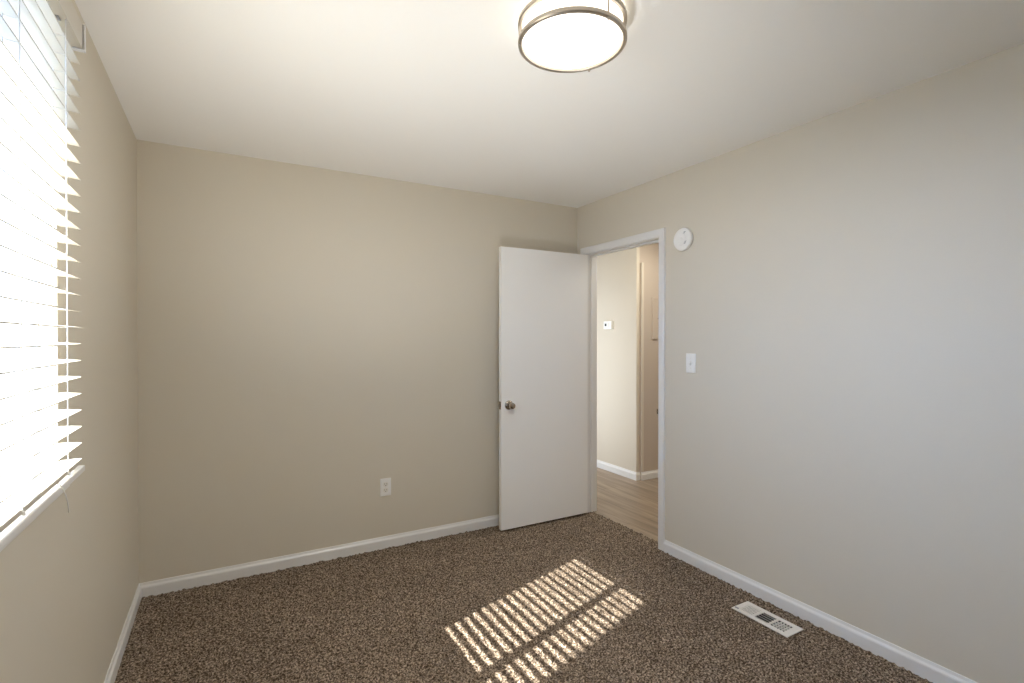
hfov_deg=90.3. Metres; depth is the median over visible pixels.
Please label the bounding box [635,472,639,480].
baseboard
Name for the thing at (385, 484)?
power outlet
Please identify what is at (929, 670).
baseboard
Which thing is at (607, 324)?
thermostat
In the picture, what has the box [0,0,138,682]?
wall
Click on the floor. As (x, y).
(588, 597)
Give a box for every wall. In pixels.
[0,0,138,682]
[137,140,576,582]
[577,43,1023,682]
[597,247,639,471]
[639,243,658,356]
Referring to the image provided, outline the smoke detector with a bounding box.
[674,228,692,250]
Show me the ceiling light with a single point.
(559, 36)
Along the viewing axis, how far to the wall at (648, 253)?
5.07 m
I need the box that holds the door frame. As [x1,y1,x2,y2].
[580,228,665,550]
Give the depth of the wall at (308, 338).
3.13 m
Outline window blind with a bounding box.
[0,0,85,532]
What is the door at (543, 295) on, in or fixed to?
in the wall at (845, 439)
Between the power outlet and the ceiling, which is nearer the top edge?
the ceiling
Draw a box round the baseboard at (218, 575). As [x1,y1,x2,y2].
[139,514,498,596]
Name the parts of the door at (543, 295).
knob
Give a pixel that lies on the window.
(30, 313)
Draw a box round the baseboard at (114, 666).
[104,584,141,682]
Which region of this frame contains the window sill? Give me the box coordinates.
[0,465,84,551]
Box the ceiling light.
[518,0,626,72]
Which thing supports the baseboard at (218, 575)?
attached to the wall at (308, 338)
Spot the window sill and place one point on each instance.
(13, 530)
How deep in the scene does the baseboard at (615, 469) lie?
5.22 m
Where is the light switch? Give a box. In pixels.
[686,353,695,372]
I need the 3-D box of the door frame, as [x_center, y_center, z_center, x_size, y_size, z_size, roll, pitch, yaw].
[0.818,0.312,3.717,0.127,2.104,0.890,0,0,-29]
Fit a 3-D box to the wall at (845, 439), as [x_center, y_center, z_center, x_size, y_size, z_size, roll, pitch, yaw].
[1.550,0.178,2.436,0.110,2.500,3.960,0,0,-29]
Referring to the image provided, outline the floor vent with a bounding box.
[732,601,803,637]
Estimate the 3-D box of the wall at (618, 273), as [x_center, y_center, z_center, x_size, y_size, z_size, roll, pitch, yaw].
[0.486,0.154,6.325,0.040,2.500,3.058,0,0,-29]
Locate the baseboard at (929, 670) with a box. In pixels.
[664,540,977,682]
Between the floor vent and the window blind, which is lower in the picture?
the floor vent
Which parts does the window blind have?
lift cord, ladder cord, rail, ladder cord, lift cord, ladder cord, loose cord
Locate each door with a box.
[499,246,587,530]
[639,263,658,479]
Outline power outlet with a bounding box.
[380,478,390,496]
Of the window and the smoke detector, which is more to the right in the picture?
the smoke detector
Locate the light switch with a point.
(690, 358)
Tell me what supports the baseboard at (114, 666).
attached to the wall at (69, 582)
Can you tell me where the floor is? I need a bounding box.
[114,467,932,682]
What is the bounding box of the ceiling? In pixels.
[75,0,1023,207]
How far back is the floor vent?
2.50 m
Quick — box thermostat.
[604,321,613,328]
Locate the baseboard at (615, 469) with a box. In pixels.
[597,460,636,480]
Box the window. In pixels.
[0,142,51,504]

